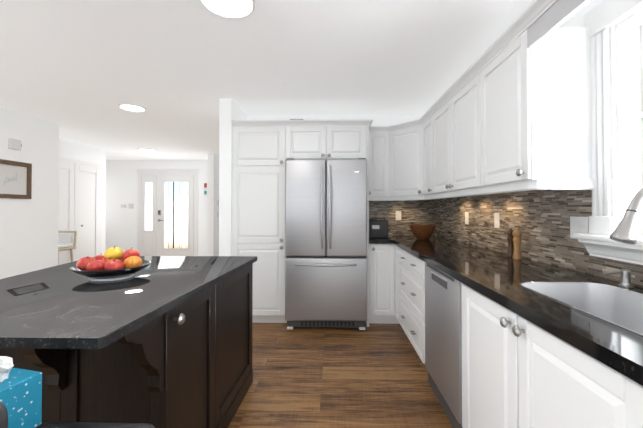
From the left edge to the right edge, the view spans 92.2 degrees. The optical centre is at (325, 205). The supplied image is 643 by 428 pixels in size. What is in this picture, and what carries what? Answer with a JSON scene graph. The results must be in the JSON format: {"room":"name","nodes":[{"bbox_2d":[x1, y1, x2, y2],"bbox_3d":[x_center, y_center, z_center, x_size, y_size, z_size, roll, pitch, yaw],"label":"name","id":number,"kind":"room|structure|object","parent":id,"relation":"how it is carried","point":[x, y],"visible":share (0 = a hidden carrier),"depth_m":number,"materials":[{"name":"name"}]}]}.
{"room":"kitchen","nodes":[
{"label":"kitchen","id":0,"kind":"room"},
{"bbox_2d":[0,107,59,278],"bbox_3d":[-3.856,0.039,0.645,0.150,2.400,7.300,0,-1,1],"label":"wall","id":1,"kind":"structure","parent":0,"point":[28,235],"depth_m":3.92,"materials":[{"name":"white paint"}]},
{"bbox_2d":[8,138,21,149],"bbox_3d":[-3.695,-0.728,3.683,0.040,0.120,0.125,0,-1,1],"label":"door chime","id":2,"kind":"object","parent":1,"relation":"attached to","point":[15,144],"visible":1,"depth_m":3.66,"materials":[{"name":"white plastic"}]},
{"bbox_2d":[0,159,31,198],"bbox_3d":[-3.705,-0.306,3.641,0.022,0.445,0.490,0,-1,1],"label":"picture frame","id":3,"kind":"object","parent":1,"relation":"attached to","point":[15,179],"visible":0.96,"depth_m":3.70,"materials":[{"name":"brown wood"}]},
{"bbox_2d":[60,139,107,254],"bbox_3d":[-4.495,0.088,5.184,0.140,2.400,2.030,0,-1,1],"label":"wall","id":4,"kind":"structure","parent":0,"point":[68,149],"depth_m":6.01,"materials":[{"name":"white paint"}]},
{"bbox_2d":[58,157,101,264],"bbox_3d":[-4.385,0.241,5.405,0.067,2.100,1.340,0,-1,1],"label":"closet doors","id":5,"kind":"structure","parent":4,"relation":"in","point":[80,198],"depth_m":5.55,"materials":[{"name":"white wood"}]},
{"bbox_2d":[108,160,207,255],"bbox_3d":[-5.700,0.113,7.510,6.430,2.400,0.150,0,-1,1],"label":"wall","id":6,"kind":"structure","parent":0,"point":[122,174],"depth_m":7.41,"materials":[{"name":"white paint"}]},
{"bbox_2d":[121,204,133,208],"bbox_3d":[-4.730,0.022,7.402,0.291,0.096,0.022,0,-1,1],"label":"switch plate","id":7,"kind":"object","parent":6,"relation":"attached to","point":[129,207],"visible":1,"depth_m":7.39,"materials":[{"name":"white plastic"}]},
{"bbox_2d":[136,169,199,255],"bbox_3d":[-3.761,0.216,7.346,1.515,2.190,0.089,0,-1,1],"label":"front door","id":8,"kind":"structure","parent":6,"relation":"in","point":[167,216],"depth_m":7.36,"materials":[{"name":"white wood"}]},
{"bbox_2d":[204,183,206,195],"bbox_3d":[-2.858,-0.393,7.371,0.080,0.310,0.014,0,-1,1],"label":"wall art","id":9,"kind":"object","parent":6,"relation":"attached to","point":[205,189],"visible":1,"depth_m":7.37,"materials":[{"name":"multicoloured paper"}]},
{"bbox_2d":[204,154,215,255],"bbox_3d":[-2.440,0.103,6.565,0.130,2.400,0.002,0,-1,1],"label":"wall","id":10,"kind":"structure","parent":0,"point":[211,250],"depth_m":6.57,"materials":[{"name":"white paint"}]},
{"bbox_2d":[216,99,247,255],"bbox_3d":[-1.054,0.071,3.565,0.128,2.400,0.600,0,-1,1],"label":"wall","id":11,"kind":"structure","parent":0,"point":[229,110],"depth_m":3.27,"materials":[{"name":"white paint"}]},
{"bbox_2d":[0,0,533,159],"bbox_3d":[-3.001,-1.170,3.490,12.300,0.080,13.300,0,-1,1],"label":"ceiling","id":12,"kind":"structure","parent":0,"point":[78,71],"depth_m":2.45,"materials":[{"name":"white paint"}]},
{"bbox_2d":[118,103,145,111],"bbox_3d":[-2.209,-1.121,3.543,0.270,0.016,0.270,0,-1,1],"label":"recessed light","id":13,"kind":"object","parent":12,"relation":"in","point":[132,107],"visible":1,"depth_m":3.52,"materials":[{"name":"white"}]},
{"bbox_2d":[138,148,153,151],"bbox_3d":[-3.526,-1.093,6.081,0.280,0.016,0.280,0,-1,1],"label":"recessed light","id":14,"kind":"object","parent":12,"relation":"in","point":[145,149],"visible":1,"depth_m":6.01,"materials":[{"name":"white"}]},
{"bbox_2d":[200,0,254,18],"bbox_3d":[-0.548,-1.140,1.727,0.304,0.016,0.304,0,-1,1],"label":"recessed light","id":15,"kind":"object","parent":12,"relation":"in","point":[234,9],"visible":1,"depth_m":1.77,"materials":[{"name":"white"}]},
{"bbox_2d":[248,115,431,132],"bbox_3d":[0.125,0.075,3.935,2.470,2.400,0.150,0,-1,1],"label":"wall","id":16,"kind":"structure","parent":0,"point":[378,120],"depth_m":3.86,"materials":[{"name":"white paint"}]},
{"bbox_2d":[287,120,366,159],"bbox_3d":[-0.018,-0.691,3.570,0.919,0.409,0.598,0,-1,1],"label":"upper cabinet","id":17,"kind":"object","parent":16,"relation":"attached to","point":[348,138],"depth_m":3.27,"materials":[{"name":"white wood"}]},
{"bbox_2d":[367,128,394,199],"bbox_3d":[0.619,-0.468,3.674,0.302,0.735,0.358,0,-1,1],"label":"upper cabinet","id":18,"kind":"object","parent":16,"relation":"attached to","point":[374,140],"depth_m":3.53,"materials":[{"name":"white wood"}]},
{"bbox_2d":[228,323,452,427],"bbox_3d":[-3.001,1.300,3.464,12.300,0.060,13.300,0,-1,1],"label":"floor","id":19,"kind":"structure","parent":0,"point":[373,375],"depth_m":2.21,"materials":[{"name":"brown wood"}]},
{"bbox_2d":[58,231,76,264],"bbox_3d":[-4.124,0.842,4.747,0.354,0.887,0.364,0,-1,1],"label":"chair","id":20,"kind":"object","parent":19,"relation":"on","point":[65,236],"visible":0.31,"depth_m":4.87,"materials":[{"name":"white wood"}]},
{"bbox_2d":[0,401,154,427],"bbox_3d":[-0.746,0.750,0.567,0.633,0.978,0.484,0,-1,1],"label":"leather chair","id":21,"kind":"object","parent":19,"relation":"on","point":[3,417],"visible":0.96,"depth_m":0.52,"materials":[{"name":"black leather"}]},
{"bbox_2d":[0,356,41,427],"bbox_3d":[-0.841,0.438,0.722,0.254,0.224,0.169,0,-1,1],"label":"tissue box","id":22,"kind":"object","parent":21,"relation":"on","point":[21,395],"visible":0.98,"depth_m":0.74,"materials":[{"name":"blue cardboard"}]},
{"bbox_2d":[0,264,252,427],"bbox_3d":[-0.965,0.822,1.577,0.871,0.855,1.276,0,-1,1],"label":"kitchen island","id":23,"kind":"object","parent":19,"relation":"on","point":[162,342],"depth_m":1.19,"materials":[{"name":"wood"}]},
{"bbox_2d":[0,256,255,351],"bbox_3d":[-1.095,0.376,1.543,1.176,0.034,1.412,0,-1,1],"label":"island countertop","id":24,"kind":"structure","parent":23,"relation":"on","point":[57,308],"depth_m":1.18,"materials":[{"name":"black stone"}]},
{"bbox_2d":[69,245,150,280],"bbox_3d":[-1.062,0.282,1.543,0.344,0.153,0.316,0,-1,1],"label":"fruit bowl","id":25,"kind":"object","parent":24,"relation":"on","point":[109,265],"visible":1,"depth_m":1.48,"materials":[{"name":"red food"}]},
{"bbox_2d":[231,120,286,322],"bbox_3d":[-0.702,0.188,3.576,0.572,2.166,0.598,0,-1,1],"label":"tall cabinet","id":26,"kind":"object","parent":19,"relation":"on","point":[259,146],"depth_m":3.28,"materials":[{"name":"white wood"}]},
{"bbox_2d":[285,158,366,329],"bbox_3d":[0.012,0.396,3.423,0.830,1.747,0.772,0,-1,1],"label":"refrigerator","id":27,"kind":"object","parent":19,"relation":"on","point":[326,243],"visible":1,"depth_m":3.11,"materials":[{"name":"grey metal"}]},
{"bbox_2d":[366,244,390,326],"bbox_3d":[0.607,0.836,3.518,0.288,0.868,0.643,0,-1,1],"label":"base cabinet","id":28,"kind":"object","parent":19,"relation":"on","point":[378,270],"depth_m":3.24,"materials":[{"name":"white wood"}]},
{"bbox_2d":[367,236,642,427],"bbox_3d":[0.864,0.358,1.565,0.886,0.042,4.548,0,-1,1],"label":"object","id":29,"kind":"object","parent":28,"relation":"on","point":[584,370],"depth_m":1.03,"materials":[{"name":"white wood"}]},
{"bbox_2d":[369,218,387,237],"bbox_3d":[0.602,0.250,3.562,0.200,0.220,0.233,0,-1,1],"label":"caddy","id":30,"kind":"object","parent":29,"relation":"on","point":[378,228],"visible":0.9,"depth_m":3.45,"materials":[{"name":"black plastic"}]},
{"bbox_2d":[409,224,435,238],"bbox_3d":[1.037,0.281,3.308,0.272,0.152,0.272,0,-1,1],"label":"wooden bowl","id":31,"kind":"object","parent":29,"relation":"on","point":[422,231],"visible":1,"depth_m":3.22,"materials":[{"name":"brown wood"}]},
{"bbox_2d":[506,227,513,257],"bbox_3d":[1.238,0.244,2.069,0.050,0.200,0.050,0,-1,1],"label":"pepper mill","id":32,"kind":"object","parent":29,"relation":"on","point":[510,237],"visible":0.85,"depth_m":2.05,"materials":[{"name":"brown wood"}]},
{"bbox_2d":[512,228,521,259],"bbox_3d":[1.230,0.243,1.989,0.050,0.200,0.050,0,-1,1],"label":"pepper mill","id":33,"kind":"object","parent":29,"relation":"on","point":[516,233],"visible":1,"depth_m":1.97,"materials":[{"name":"brown wood"}]},
{"bbox_2d":[515,280,642,331],"bbox_3d":[1.001,0.447,0.952,0.378,0.231,0.808,0,-1,1],"label":"sink","id":34,"kind":"object","parent":29,"relation":"in","point":[608,301],"depth_m":1.32,"materials":[{"name":"silver metal"}]},
{"bbox_2d":[604,269,633,287],"bbox_3d":[1.215,0.300,1.284,0.110,0.071,0.047,0,-1,1],"label":"soap dispenser","id":35,"kind":"object","parent":29,"relation":"on","point":[625,282],"depth_m":1.28,"materials":[{"name":"silver metal"}]},
{"bbox_2d":[609,188,642,295],"bbox_3d":[1.097,0.121,0.972,0.351,0.422,0.099,0,-1,1],"label":"faucet","id":36,"kind":"object","parent":29,"relation":"on","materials":[{"name":"silver metal"}]},
{"bbox_2d":[391,268,398,323],"bbox_3d":[1.004,0.832,3.131,0.673,0.868,0.245,0,-1,1],"label":"base cabinet","id":37,"kind":"object","parent":19,"relation":"on","point":[394,275],"depth_m":3.24,"materials":[{"name":"white wood"}]},
{"bbox_2d":[399,276,424,363],"bbox_3d":[1.021,0.827,2.635,0.618,0.868,0.835,0,-1,1],"label":"base cabinet","id":38,"kind":"object","parent":19,"relation":"on","point":[411,301],"depth_m":2.50,"materials":[{"name":"white wood"}]},
{"bbox_2d":[425,262,462,427],"bbox_3d":[1.003,0.822,1.913,0.604,0.862,0.594,0,-1,1],"label":"dishwasher","id":39,"kind":"object","parent":19,"relation":"on","point":[443,341],"visible":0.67,"depth_m":1.83,"materials":[{"name":"grey metal"}]},
{"bbox_2d":[462,332,558,427],"bbox_3d":[0.988,0.914,1.091,0.618,0.660,0.982,0,-1,1],"label":"base cabinet","id":40,"kind":"object","parent":19,"relation":"on","point":[490,398],"depth_m":1.28,"materials":[{"name":"white wood"}]},
{"bbox_2d":[432,0,642,237],"bbox_3d":[1.405,0.037,0.432,0.240,2.400,7.100,0,-1,1],"label":"wall","id":41,"kind":"structure","parent":0,"point":[576,20],"depth_m":1.58,"materials":[{"name":"white paint"}]},
{"bbox_2d":[383,116,442,199],"bbox_3d":[1.013,-0.499,3.510,0.672,0.793,0.671,0,-1,1],"label":"upper cabinet","id":42,"kind":"object","parent":41,"relation":"attached to","point":[401,142],"depth_m":3.40,"materials":[{"name":"white wood"}]},
{"bbox_2d":[419,112,434,195],"bbox_3d":[1.160,-0.475,3.060,0.358,0.735,0.399,0,-1,1],"label":"upper cabinet","id":43,"kind":"object","parent":41,"relation":"attached to","point":[427,125],"depth_m":3.07,"materials":[{"name":"white wood"}]},
{"bbox_2d":[435,76,526,195],"bbox_3d":[1.162,-0.482,2.444,0.328,0.735,1.046,0,-1,1],"label":"upper cabinet","id":44,"kind":"object","parent":41,"relation":"attached to","point":[454,154],"depth_m":2.36,"materials":[{"name":"white wood"}]},
{"bbox_2d":[471,24,594,187],"bbox_3d":[1.147,-0.489,1.760,0.328,0.735,0.533,0,-1,1],"label":"upper cabinet","id":45,"kind":"object","parent":41,"relation":"attached to","point":[476,168],"depth_m":1.50,"materials":[{"name":"white wood"}]},
{"bbox_2d":[573,0,642,264],"bbox_3d":[1.339,-0.356,0.838,0.260,1.185,1.396,0,-1,1],"label":"window","id":46,"kind":"structure","parent":41,"relation":"in","point":[617,92],"depth_m":1.38,"materials":[{"name":"white"}]}
]}

